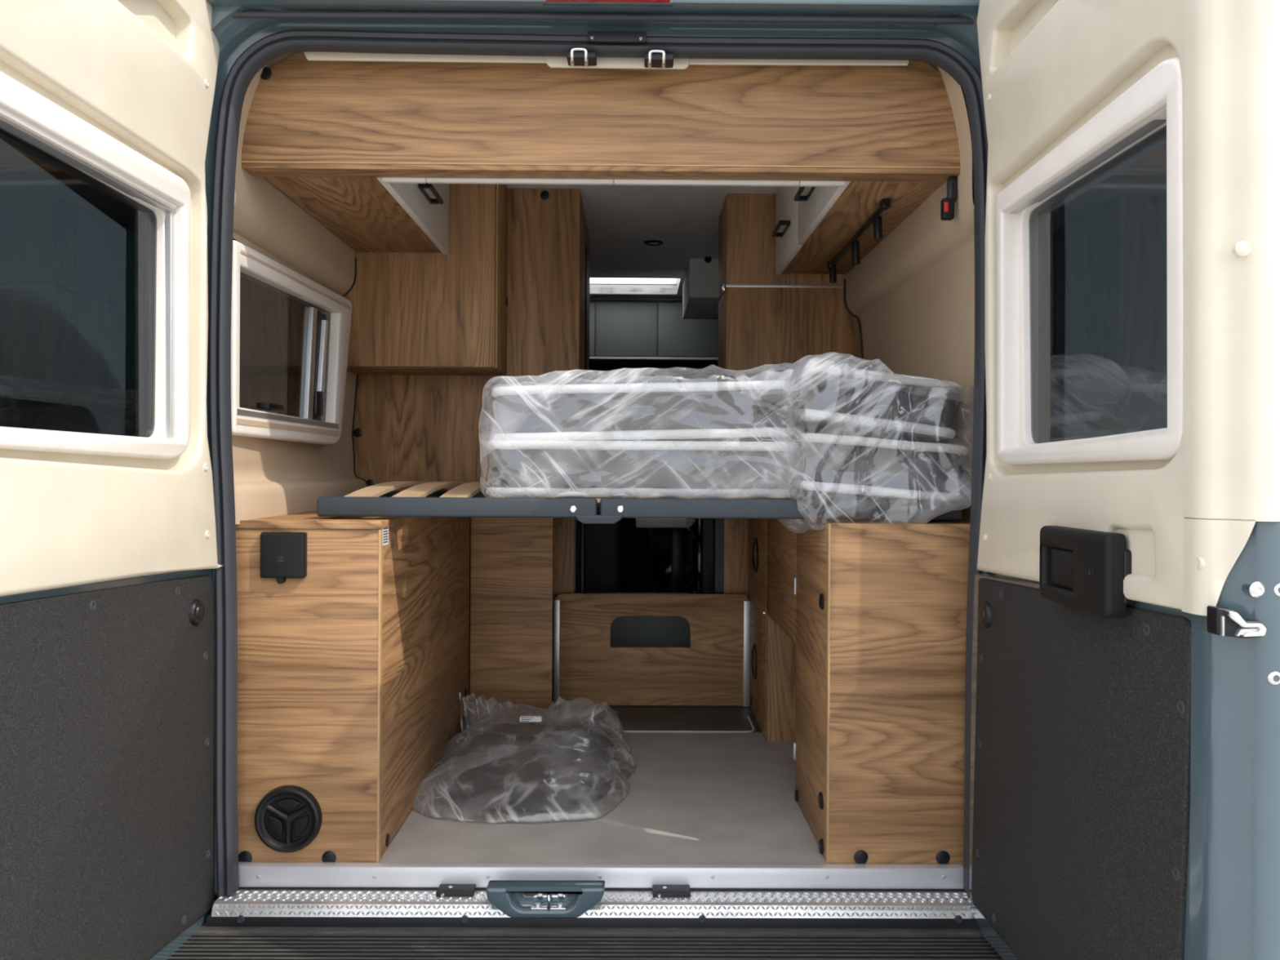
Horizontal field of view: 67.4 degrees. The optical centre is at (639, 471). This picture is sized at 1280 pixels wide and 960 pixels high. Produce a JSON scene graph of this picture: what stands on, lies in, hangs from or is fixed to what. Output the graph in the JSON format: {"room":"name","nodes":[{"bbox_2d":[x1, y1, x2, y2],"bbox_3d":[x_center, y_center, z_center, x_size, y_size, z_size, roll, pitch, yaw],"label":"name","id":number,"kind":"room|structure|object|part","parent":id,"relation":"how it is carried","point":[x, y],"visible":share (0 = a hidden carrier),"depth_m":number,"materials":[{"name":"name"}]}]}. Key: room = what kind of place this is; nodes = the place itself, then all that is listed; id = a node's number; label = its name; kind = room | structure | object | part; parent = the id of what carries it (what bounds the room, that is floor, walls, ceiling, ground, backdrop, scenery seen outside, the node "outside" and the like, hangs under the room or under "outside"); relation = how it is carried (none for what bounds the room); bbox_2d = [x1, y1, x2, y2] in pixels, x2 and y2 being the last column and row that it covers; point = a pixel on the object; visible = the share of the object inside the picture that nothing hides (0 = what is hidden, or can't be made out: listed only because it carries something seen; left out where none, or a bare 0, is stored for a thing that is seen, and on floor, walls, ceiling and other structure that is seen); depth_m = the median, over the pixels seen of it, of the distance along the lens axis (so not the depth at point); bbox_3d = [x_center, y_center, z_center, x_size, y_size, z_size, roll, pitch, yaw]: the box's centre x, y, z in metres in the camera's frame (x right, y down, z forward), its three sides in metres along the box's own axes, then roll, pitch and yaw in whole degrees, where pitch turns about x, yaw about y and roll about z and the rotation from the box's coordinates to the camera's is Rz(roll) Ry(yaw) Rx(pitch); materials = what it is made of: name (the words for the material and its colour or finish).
{"room":"vehicle interior","nodes":[
{"label":"vehicle interior","id":0,"kind":"room"},
{"bbox_2d":[231,52,368,524],"bbox_3d":[-0.839,0.068,4.494,0.415,2.300,5.000,0,0,0],"label":"wall","id":1,"kind":"structure","parent":0,"point":[272,477],"depth_m":2.44,"materials":[{"name":"beige paint"}]},
{"bbox_2d":[0,0,223,959],"bbox_3d":[-0.949,-0.008,1.640,0.126,1.989,0.969,0,0,2],"label":"door","id":2,"kind":"structure","parent":1,"relation":"in","point":[108,548],"depth_m":1.63,"materials":[{"name":"beige paint"}]},
{"bbox_3d":[-0.936,-0.301,1.652,0.003,0.505,0.581,0,0,2],"label":"pane","id":3,"kind":"part","parent":2,"relation":"part of","materials":[{"name":"glass"}]},
{"bbox_3d":[-0.923,0.552,1.601,0.028,0.725,0.853,0,0,2],"label":"rubber panel","id":4,"kind":"part","parent":2,"relation":"part of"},
{"bbox_3d":[-0.930,-0.296,1.615,0.018,0.484,0.561,0,0,2],"label":"frame","id":5,"kind":"part","parent":2,"relation":"part of","materials":[{"name":"white plastic"}]},
{"bbox_2d":[231,240,351,444],"bbox_3d":[-0.921,-0.302,2.519,0.082,0.446,0.870,0,0,0],"label":"window","id":6,"kind":"structure","parent":1,"relation":"in","point":[291,332],"depth_m":2.44,"materials":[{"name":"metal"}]},
{"bbox_3d":[-0.911,-0.305,2.462,0.003,0.328,0.737,0,0,0],"label":"pane","id":7,"kind":"part","parent":6,"relation":"part of","materials":[{"name":"glass"}]},
{"bbox_3d":[-0.905,-0.300,2.637,0.012,0.309,0.074,0,0,0],"label":"stay rail","id":8,"kind":"part","parent":6,"relation":"part of","materials":[{"name":"metal"}]},
{"bbox_2d":[262,176,448,254],"bbox_3d":[-0.733,-0.814,2.589,0.361,0.279,0.778,0,0,0],"label":"upper cabinet","id":9,"kind":"object","parent":1,"relation":"attached to","point":[367,214],"visible":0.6,"depth_m":2.56,"materials":[{"name":"laminate"}]},
{"bbox_3d":[-0.597,-0.811,2.588,0.016,0.269,0.774,0,0,0],"label":"door","id":10,"kind":"part","parent":9,"relation":"part of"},
{"bbox_3d":[-0.571,-0.762,2.627,0.036,0.012,0.165,0,0,0],"label":"handle","id":11,"kind":"part","parent":9,"relation":"part of","materials":[{"name":"black plastic"}]},
{"bbox_2d":[218,888,839,897],"bbox_3d":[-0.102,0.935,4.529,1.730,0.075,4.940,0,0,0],"label":"sill","id":12,"kind":"structure","parent":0,"point":[238,889],"depth_m":2.06,"materials":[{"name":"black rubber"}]},
{"bbox_2d":[506,179,780,296],"bbox_3d":[-0.086,-1.015,4.495,1.880,0.125,5.010,0,0,0],"label":"ceiling","id":13,"kind":"structure","parent":0,"point":[620,219],"depth_m":3.72,"materials":[{"name":"grey paint"}]},
{"bbox_2d":[240,52,968,186],"bbox_3d":[-0.080,-0.800,2.156,1.628,0.286,0.084,0,0,0],"label":"upper cabinet","id":14,"kind":"object","parent":13,"relation":"attached to","point":[393,122],"visible":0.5,"depth_m":2.12,"materials":[{"name":"laminate"}]},
{"bbox_3d":[-0.536,-0.802,2.187,0.099,0.286,0.016,0,0,0],"label":"door","id":15,"kind":"part","parent":14,"relation":"part of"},
{"bbox_3d":[-0.273,-0.801,2.189,0.425,0.286,0.016,0,0,0],"label":"door","id":16,"kind":"part","parent":14,"relation":"part of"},
{"bbox_3d":[-0.079,-0.671,2.150,1.596,0.012,0.063,0,0,0],"label":"board","id":17,"kind":"part","parent":14,"relation":"part of","materials":[{"name":"laminate"}]},
{"bbox_3d":[0.153,-0.798,2.192,0.422,0.286,0.016,0,0,0],"label":"door","id":18,"kind":"part","parent":14,"relation":"part of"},
{"bbox_3d":[0.417,-0.797,2.194,0.102,0.286,0.016,0,0,0],"label":"door","id":19,"kind":"part","parent":14,"relation":"part of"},
{"bbox_2d":[940,175,957,220],"bbox_3d":[0.694,-0.615,2.142,0.048,0.106,0.027,0,0,-21],"label":"belt buckle","id":20,"kind":"object","parent":14,"relation":"hanging from","point":[947,204],"visible":1,"depth_m":2.13,"materials":[{"name":"black plastic"}]},
{"bbox_2d":[589,275,684,295],"bbox_3d":[-0.092,-1.022,5.099,0.655,0.072,0.500,0,0,0],"label":"window","id":21,"kind":"structure","parent":13,"relation":"attached to","point":[600,279],"depth_m":5.28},
{"bbox_3d":[-0.092,-1.048,5.099,0.595,0.010,0.440,0,0,0],"label":"pane","id":22,"kind":"part","parent":21,"relation":"part of","materials":[{"name":"glass"}]},
{"bbox_2d":[644,240,662,245],"bbox_3d":[0.056,-0.950,3.979,0.080,0.008,0.080,0,0,0],"label":"recessed light","id":23,"kind":"object","parent":13,"relation":"in","point":[650,242],"visible":1,"depth_m":3.97,"materials":[{"name":"black plastic"}]},
{"bbox_2d":[589,295,718,363],"bbox_3d":[0.057,-0.813,5.561,1.418,0.353,0.320,0,0,0],"label":"locker","id":24,"kind":"object","parent":13,"relation":"attached to","point":[623,329],"visible":0.42,"depth_m":5.42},
{"bbox_3d":[-0.352,-0.809,5.426,0.193,0.305,0.016,0,0,0],"label":"door","id":25,"kind":"part","parent":24,"relation":"part of","materials":[{"name":"grey"}]},
{"bbox_3d":[-0.077,-0.808,5.428,0.346,0.305,0.016,0,0,0],"label":"door","id":26,"kind":"part","parent":24,"relation":"part of","materials":[{"name":"grey"}]},
{"bbox_3d":[0.059,-0.978,5.415,1.418,0.022,0.030,0,0,0],"label":"rail","id":27,"kind":"part","parent":24,"relation":"part of","materials":[{"name":"black metal"}]},
{"bbox_3d":[0.287,-0.806,5.430,0.369,0.305,0.016,0,0,0],"label":"door","id":28,"kind":"part","parent":24,"relation":"part of","materials":[{"name":"grey"}]},
{"bbox_2d":[682,256,719,319],"bbox_3d":[0.496,-0.894,4.404,0.556,0.246,0.900,0,0,0],"label":"upper cabinet","id":29,"kind":"object","parent":13,"relation":"attached to","point":[700,300],"visible":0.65,"depth_m":4.25,"materials":[{"name":"black plastic"}]},
{"bbox_3d":[0.301,-0.942,4.242,0.033,0.033,0.014,0,0,0],"label":"knob","id":30,"kind":"part","parent":29,"relation":"part of","materials":[{"name":"black plastic"}]},
{"bbox_2d":[589,362,717,589],"bbox_3d":[-0.109,-0.063,7.014,1.840,2.030,0.030,0,0,0],"label":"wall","id":31,"kind":"structure","parent":0,"point":[637,560],"depth_m":7.00,"materials":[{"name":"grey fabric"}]},
{"bbox_2d":[378,589,963,866],"bbox_3d":[-0.097,0.872,4.535,1.680,0.040,4.928,0,0,0],"label":"floor","id":32,"kind":"structure","parent":0,"point":[692,797],"depth_m":2.40,"materials":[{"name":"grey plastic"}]},
{"bbox_2d":[235,510,470,862],"bbox_3d":[-0.750,0.479,2.651,0.365,0.749,1.168,0,0,0],"label":"base cabinet","id":33,"kind":"object","parent":32,"relation":"on","point":[353,632],"visible":0.97,"depth_m":2.09,"materials":[{"name":"laminate"}]},
{"bbox_2d":[260,532,306,583],"bbox_3d":[-0.772,0.186,2.076,0.098,0.111,0.018,0,0,0],"label":"socket","id":34,"kind":"object","parent":33,"relation":"attached to","point":[283,555],"depth_m":2.07,"materials":[{"name":"black plastic"}]},
{"bbox_2d":[254,785,322,853],"bbox_3d":[-0.762,0.751,2.077,0.143,0.143,0.020,0,0,0],"label":"air vent","id":35,"kind":"object","parent":33,"relation":"attached to","point":[288,819],"depth_m":2.08,"materials":[{"name":"black plastic"}]},
{"bbox_3d":[-0.742,0.486,2.094,0.351,0.725,0.018,0,0,0],"label":"panel","id":36,"kind":"part","parent":33,"relation":"part of","materials":[{"name":"laminate"}]},
{"bbox_3d":[-0.743,0.115,2.658,0.353,0.018,1.153,0,0,0],"label":"panel","id":37,"kind":"part","parent":33,"relation":"part of","materials":[{"name":"laminate"}]},
{"bbox_3d":[-0.579,0.487,2.670,0.017,0.725,1.132,0,0,0],"label":"panel","id":38,"kind":"part","parent":33,"relation":"part of","materials":[{"name":"laminate"}]},
{"bbox_2d":[353,188,590,491],"bbox_3d":[-0.605,-0.432,3.599,0.795,1.044,0.753,0,0,0],"label":"wall","id":39,"kind":"structure","parent":33,"relation":"on","point":[407,428],"depth_m":3.23,"materials":[{"name":"laminate"}]},
{"bbox_2d":[342,183,507,375],"bbox_3d":[-0.692,-0.640,3.102,0.502,0.629,0.244,0,0,0],"label":"upper cabinet","id":40,"kind":"object","parent":39,"relation":"attached to","point":[434,313],"visible":0.59,"depth_m":2.98,"materials":[{"name":"laminate"}]},
{"bbox_2d":[469,517,553,723],"bbox_3d":[-0.435,0.451,3.254,0.277,0.800,0.020,0,0,0],"label":"board","id":41,"kind":"object","parent":32,"relation":"on","point":[512,558],"visible":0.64,"depth_m":3.25,"materials":[{"name":"laminate"}]},
{"bbox_2d":[414,693,636,823],"bbox_3d":[-0.321,0.776,2.800,0.621,0.148,0.964,0,0,0],"label":"plastic bag","id":42,"kind":"object","parent":32,"relation":"on","point":[622,753],"visible":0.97,"depth_m":2.68,"materials":[{"name":"clear plastic"}]},
{"bbox_2d":[427,724,618,810],"bbox_3d":[-0.318,0.821,2.790,0.511,0.052,0.794,0,0,0],"label":"cushion","id":43,"kind":"object","parent":42,"relation":"in","point":[482,780],"visible":0.91,"depth_m":2.60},
{"bbox_2d":[552,517,577,701],"bbox_3d":[-0.289,0.426,3.597,0.099,0.850,0.082,0,0,0],"label":"board","id":44,"kind":"object","parent":32,"relation":"on","point":[565,529],"visible":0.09,"depth_m":3.56,"materials":[{"name":"laminate"}]},
{"bbox_2d":[579,240,586,593],"bbox_3d":[-0.215,-0.012,3.619,0.040,1.727,0.040,0,0,0],"label":"post","id":45,"kind":"object","parent":32,"relation":"on","point":[582,526],"visible":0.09,"depth_m":3.61,"materials":[{"name":"black plastic"}]},
{"bbox_2d":[576,591,690,646],"bbox_3d":[-0.152,0.695,4.139,0.761,0.315,0.300,0,0,0],"label":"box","id":46,"kind":"object","parent":32,"relation":"on","point":[627,630],"visible":0.04,"depth_m":4.00,"materials":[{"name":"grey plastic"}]},
{"bbox_2d":[553,592,750,706],"bbox_3d":[0.044,0.648,3.508,0.714,0.408,0.044,0,0,0],"label":"board","id":47,"kind":"object","parent":32,"relation":"on","point":[714,670],"visible":1,"depth_m":3.50,"materials":[{"name":"laminate"}]},
{"bbox_2d":[635,518,688,592],"bbox_3d":[0.130,0.545,5.076,0.308,0.620,0.450,0,0,0],"label":"table","id":48,"kind":"object","parent":32,"relation":"on","point":[677,526],"visible":0.5,"depth_m":5.00,"materials":[{"name":"black plastic"}]},
{"bbox_3d":[0.194,0.566,5.032,0.060,0.581,0.060,0,0,0],"label":"table leg","id":49,"kind":"part","parent":48,"relation":"part of","materials":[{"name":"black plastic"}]},
{"bbox_2d":[648,527,688,592],"bbox_3d":[0.298,0.220,5.857,0.480,1.270,0.590,0,0,0],"label":"chair","id":50,"kind":"object","parent":32,"relation":"on","point":[660,538],"visible":0.23,"depth_m":5.70,"materials":[{"name":"grey fabric"}]},
{"bbox_2d":[648,528,685,555],"bbox_3d":[0.296,0.415,5.902,0.480,0.160,0.500,0,0,0],"label":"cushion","id":51,"kind":"object","parent":50,"relation":"on","point":[659,545],"depth_m":5.65,"materials":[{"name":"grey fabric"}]},
{"bbox_3d":[0.300,0.075,5.622,0.480,0.600,0.120,0,0,0],"label":"backrest","id":52,"kind":"part","parent":50,"relation":"part of","materials":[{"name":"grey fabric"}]},
{"bbox_2d":[712,518,748,597],"bbox_3d":[0.348,0.430,3.607,0.140,0.850,0.090,0,0,0],"label":"board","id":53,"kind":"object","parent":32,"relation":"on","point":[731,535],"visible":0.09,"depth_m":3.56,"materials":[{"name":"laminate"}]},
{"bbox_2d":[685,488,815,593],"bbox_3d":[0.499,0.426,4.334,0.537,0.860,0.940,0,0,0],"label":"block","id":54,"kind":"object","parent":32,"relation":"on","point":[700,532],"visible":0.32,"depth_m":3.88,"materials":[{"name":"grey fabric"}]},
{"bbox_3d":[0.238,0.679,4.332,0.017,0.250,0.900,0,0,0],"label":"drawer","id":55,"kind":"part","parent":54,"relation":"part of","materials":[{"name":"black"}]},
{"bbox_3d":[0.241,0.129,4.332,0.017,0.250,0.900,0,0,0],"label":"drawer","id":56,"kind":"part","parent":54,"relation":"part of","materials":[{"name":"black"}]},
{"bbox_3d":[0.239,0.399,4.332,0.017,0.250,0.900,0,0,0],"label":"drawer","id":57,"kind":"part","parent":54,"relation":"part of","materials":[{"name":"black"}]},
{"bbox_2d":[747,518,969,864],"bbox_3d":[0.578,0.485,2.858,0.358,0.743,1.533,0,0,0],"label":"base cabinet","id":58,"kind":"object","parent":32,"relation":"on","point":[858,629],"visible":0.92,"depth_m":2.09,"materials":[{"name":"laminate"}]},
{"bbox_2d":[316,480,961,524],"bbox_3d":[-0.003,0.073,2.663,1.448,0.088,1.034,0,0,0],"label":"frame","id":59,"kind":"object","parent":58,"relation":"on","point":[424,499],"visible":0.77,"depth_m":2.15,"materials":[{"name":"grey metal"}]},
{"bbox_2d":[485,440,799,498],"bbox_3d":[0.004,-0.006,2.550,0.733,0.132,0.731,0,0,0],"label":"mattress","id":60,"kind":"object","parent":59,"relation":"on","point":[718,469],"visible":0.98,"depth_m":2.19,"materials":[{"name":"grey fabric"}]},
{"bbox_2d":[479,365,807,498],"bbox_3d":[0.009,-0.087,2.548,0.774,0.334,0.784,0,0,0],"label":"plastic wrap","id":61,"kind":"object","parent":60,"relation":"on","point":[522,392],"visible":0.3,"depth_m":2.17,"materials":[{"name":"clear plastic"}]},
{"bbox_2d":[491,380,799,441],"bbox_3d":[0.007,-0.140,2.560,0.721,0.132,0.721,-1,0,-1],"label":"mattress","id":62,"kind":"object","parent":60,"relation":"on","point":[726,411],"visible":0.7,"depth_m":2.21,"materials":[{"name":"grey fabric"}]},
{"bbox_2d":[774,433,968,502],"bbox_3d":[0.553,-0.009,2.504,0.399,0.159,0.701,0,0,0],"label":"mattress","id":63,"kind":"object","parent":59,"relation":"on","point":[839,470],"visible":0.73,"depth_m":2.16,"materials":[{"name":"grey fabric"}]},
{"bbox_2d":[777,363,961,442],"bbox_3d":[0.552,-0.165,2.524,0.392,0.174,0.681,0,0,-1],"label":"mattress","id":64,"kind":"object","parent":63,"relation":"on","point":[902,415],"visible":0.65,"depth_m":2.19,"materials":[{"name":"grey fabric"}]},
{"bbox_2d":[763,351,973,533],"bbox_3d":[0.542,-0.057,2.487,0.450,0.446,0.792,0,0,0],"label":"plastic wrap","id":65,"kind":"object","parent":64,"relation":"on","point":[792,384],"visible":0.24,"depth_m":2.12,"materials":[{"name":"clear plastic"}]},
{"bbox_2d":[751,643,757,679],"bbox_3d":[0.401,0.662,3.352,0.011,0.124,0.124,0,0,0],"label":"vent","id":66,"kind":"object","parent":58,"relation":"on","point":[754,646],"depth_m":3.36,"materials":[{"name":"black plastic"}]},
{"bbox_2d":[752,537,758,573],"bbox_3d":[0.404,0.289,3.336,0.011,0.124,0.124,0,0,0],"label":"vent","id":67,"kind":"object","parent":58,"relation":"on","point":[755,546],"depth_m":3.34,"materials":[{"name":"black plastic"}]},
{"bbox_3d":[0.411,0.486,3.349,0.016,0.739,0.548,0,0,0],"label":"panel","id":68,"kind":"part","parent":58,"relation":"part of","materials":[{"name":"laminate"}]},
{"bbox_3d":[0.474,0.630,3.054,0.139,0.452,0.018,0,0,0],"label":"recess panel","id":69,"kind":"part","parent":58,"relation":"part of","materials":[{"name":"laminate"}]},
{"bbox_3d":[0.416,0.285,2.793,0.017,0.337,0.559,0,0,0],"label":"panel","id":70,"kind":"part","parent":58,"relation":"part of","materials":[{"name":"laminate"}]},
{"bbox_3d":[0.418,0.486,2.311,0.017,0.739,0.399,0,0,0],"label":"door","id":71,"kind":"part","parent":58,"relation":"part of","materials":[{"name":"laminate"}]},
{"bbox_3d":[0.407,0.738,2.156,0.008,0.038,0.038,0,0,0],"label":"door knob","id":72,"kind":"part","parent":58,"relation":"part of","materials":[{"name":"black plastic"}]},
{"bbox_3d":[0.409,0.292,2.160,0.008,0.036,0.036,0,0,0],"label":"door knob","id":73,"kind":"part","parent":58,"relation":"part of","materials":[{"name":"black plastic"}]},
{"bbox_3d":[0.593,0.123,2.869,0.332,0.017,1.510,0,0,0],"label":"panel","id":74,"kind":"part","parent":58,"relation":"part of","materials":[{"name":"laminate"}]},
{"bbox_3d":[0.587,0.485,2.103,0.352,0.743,0.018,0,0,0],"label":"panel","id":75,"kind":"part","parent":58,"relation":"part of","materials":[{"name":"laminate"}]},
{"bbox_2d":[843,61,974,521],"bbox_3d":[0.621,0.077,4.504,0.425,2.300,5.000,0,0,0],"label":"wall","id":76,"kind":"structure","parent":0,"point":[911,298],"depth_m":2.46,"materials":[{"name":"beige paint"}]},
{"bbox_2d":[167,926,1003,959],"bbox_3d":[-0.079,1.106,1.842,1.880,0.334,0.285,0,0,0],"label":"bumper cover","id":77,"kind":"object","parent":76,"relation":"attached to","point":[206,943],"visible":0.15,"depth_m":1.91,"materials":[{"name":"black plastic"}]},
{"bbox_2d":[206,884,979,928],"bbox_3d":[-0.089,0.915,2.025,1.605,0.064,0.100,0,0,0],"label":"trim","id":78,"kind":"structure","parent":76,"relation":"attached to","point":[452,905],"depth_m":1.98,"materials":[{"name":"metal"}]},
{"bbox_3d":[-0.390,0.889,2.041,0.078,0.011,0.044,0,0,0],"label":"latch plate","id":79,"kind":"part","parent":78,"relation":"part of","materials":[{"name":"black metal"}]},
{"bbox_2d":[485,880,604,917],"bbox_3d":[-0.194,0.882,1.984,0.244,0.066,0.042,0,0,0],"label":"latch","id":80,"kind":"object","parent":78,"relation":"on","point":[506,895],"visible":1,"depth_m":1.97,"materials":[{"name":"grey paint"}]},
{"bbox_3d":[-0.197,0.877,1.995,0.102,0.013,0.004,0,0,0],"label":"chrome plate","id":81,"kind":"part","parent":80,"relation":"part of","materials":[{"name":"silver metal"}]},
{"bbox_3d":[-0.089,0.907,2.022,1.585,0.026,0.087,0,0,0],"label":"tread plate","id":82,"kind":"part","parent":78,"relation":"part of","materials":[{"name":"metal"}]},
{"bbox_3d":[0.067,0.892,2.045,0.080,0.011,0.044,0,0,0],"label":"latch plate","id":83,"kind":"part","parent":78,"relation":"part of","materials":[{"name":"black metal"}]},
{"bbox_2d":[204,0,995,896],"bbox_3d":[-0.073,-0.091,1.998,1.880,1.973,0.162,0,0,0],"label":"trim","id":84,"kind":"structure","parent":76,"relation":"attached to","point":[250,34],"depth_m":2.02,"materials":[{"name":"rubber"}]},
{"bbox_3d":[-0.074,-0.877,2.000,1.791,0.270,0.080,0,0,0],"label":"painted frame","id":85,"kind":"part","parent":84,"relation":"part of","materials":[{"name":"grey paint"}]},
{"bbox_3d":[-0.071,-0.906,2.076,1.329,0.046,0.006,0,0,0],"label":"head trim","id":86,"kind":"part","parent":84,"relation":"part of","materials":[{"name":"beige plastic"}]},
{"bbox_3d":[-0.049,-0.895,2.069,0.308,0.051,0.006,0,0,0],"label":"striker plate","id":87,"kind":"part","parent":84,"relation":"part of","materials":[{"name":"beige plastic"}]},
{"bbox_2d":[238,862,963,888],"bbox_3d":[-0.085,0.872,2.074,1.569,0.044,0.028,0,0,0],"label":"trim","id":88,"kind":"structure","parent":76,"relation":"attached to","point":[251,874],"depth_m":2.06,"materials":[{"name":"metal"}]},
{"bbox_2d":[542,0,673,6],"bbox_3d":[-0.064,-0.966,1.916,0.262,0.058,0.032,0,0,0],"label":"brake light","id":89,"kind":"object","parent":76,"relation":"attached to","point":[554,2],"visible":1,"depth_m":1.92,"materials":[{"name":"red plastic"}]},
{"bbox_2d":[479,715,755,732],"bbox_3d":[-0.073,0.852,3.248,0.909,0.008,0.204,0,0,0],"label":"trim","id":90,"kind":"structure","parent":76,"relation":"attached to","point":[753,730],"depth_m":3.15,"materials":[{"name":"metal"}]},
{"bbox_2d":[717,193,862,382],"bbox_3d":[0.532,-0.446,3.430,0.494,1.004,0.312,0,0,0],"label":"upper cabinet","id":91,"kind":"object","parent":76,"relation":"attached to","point":[766,320],"visible":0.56,"depth_m":3.28,"materials":[{"name":"laminate"}]},
{"bbox_2d":[771,181,944,283],"bbox_3d":[0.587,-0.770,2.738,0.317,0.352,1.057,0,0,0],"label":"upper cabinet","id":92,"kind":"object","parent":76,"relation":"attached to","point":[813,224],"depth_m":2.66,"materials":[{"name":"laminate"}]},
{"bbox_3d":[0.444,-0.768,3.030,0.036,0.012,0.165,0,0,0],"label":"handle","id":93,"kind":"part","parent":92,"relation":"part of","materials":[{"name":"black plastic"}]},
{"bbox_3d":[0.470,-0.805,3.043,0.016,0.269,0.439,0,0,0],"label":"door","id":94,"kind":"part","parent":92,"relation":"part of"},
{"bbox_3d":[0.447,-0.761,2.594,0.036,0.012,0.165,0,0,0],"label":"handle","id":95,"kind":"part","parent":92,"relation":"part of","materials":[{"name":"black plastic"}]},
{"bbox_3d":[0.474,-0.805,2.514,0.016,0.269,0.612,0,0,0],"label":"door","id":96,"kind":"part","parent":92,"relation":"part of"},
{"bbox_3d":[0.614,-0.634,2.725,0.032,0.080,0.752,0,0,0],"label":"spot rail","id":97,"kind":"part","parent":92,"relation":"part of","materials":[{"name":"black metal"}]},
{"bbox_2d":[968,0,1279,959],"bbox_3d":[0.744,0.142,1.574,0.190,2.270,0.892,0,0,0],"label":"door","id":98,"kind":"structure","parent":76,"relation":"in","point":[1125,785],"depth_m":1.37,"materials":[{"name":"grey paint"}]},
{"bbox_3d":[0.719,-0.273,1.561,0.018,0.484,0.607,0,0,-1],"label":"frame","id":99,"kind":"part","parent":98,"relation":"part of","materials":[{"name":"white plastic"}]},
{"bbox_3d":[0.701,0.536,1.594,0.028,0.699,0.767,0,0,-1],"label":"rubber panel","id":100,"kind":"part","parent":98,"relation":"part of","materials":[{"name":"black rubber"}]},
{"bbox_3d":[0.670,0.146,1.454,0.040,0.119,0.228,0,0,0],"label":"pull handle","id":101,"kind":"part","parent":98,"relation":"part of","materials":[{"name":"black plastic"}]},
{"bbox_3d":[0.727,-0.278,1.596,0.003,0.493,0.630,0,0,-1],"label":"pane","id":102,"kind":"part","parent":98,"relation":"part of","materials":[{"name":"glass"}]},
{"bbox_2d":[1206,605,1266,638],"bbox_3d":[0.711,0.179,1.138,0.059,0.036,0.030,0,0,0],"label":"door lock","id":103,"kind":"object","parent":98,"relation":"attached to","point":[1220,621],"visible":1,"depth_m":1.13,"materials":[{"name":"silver metal"}]}
]}

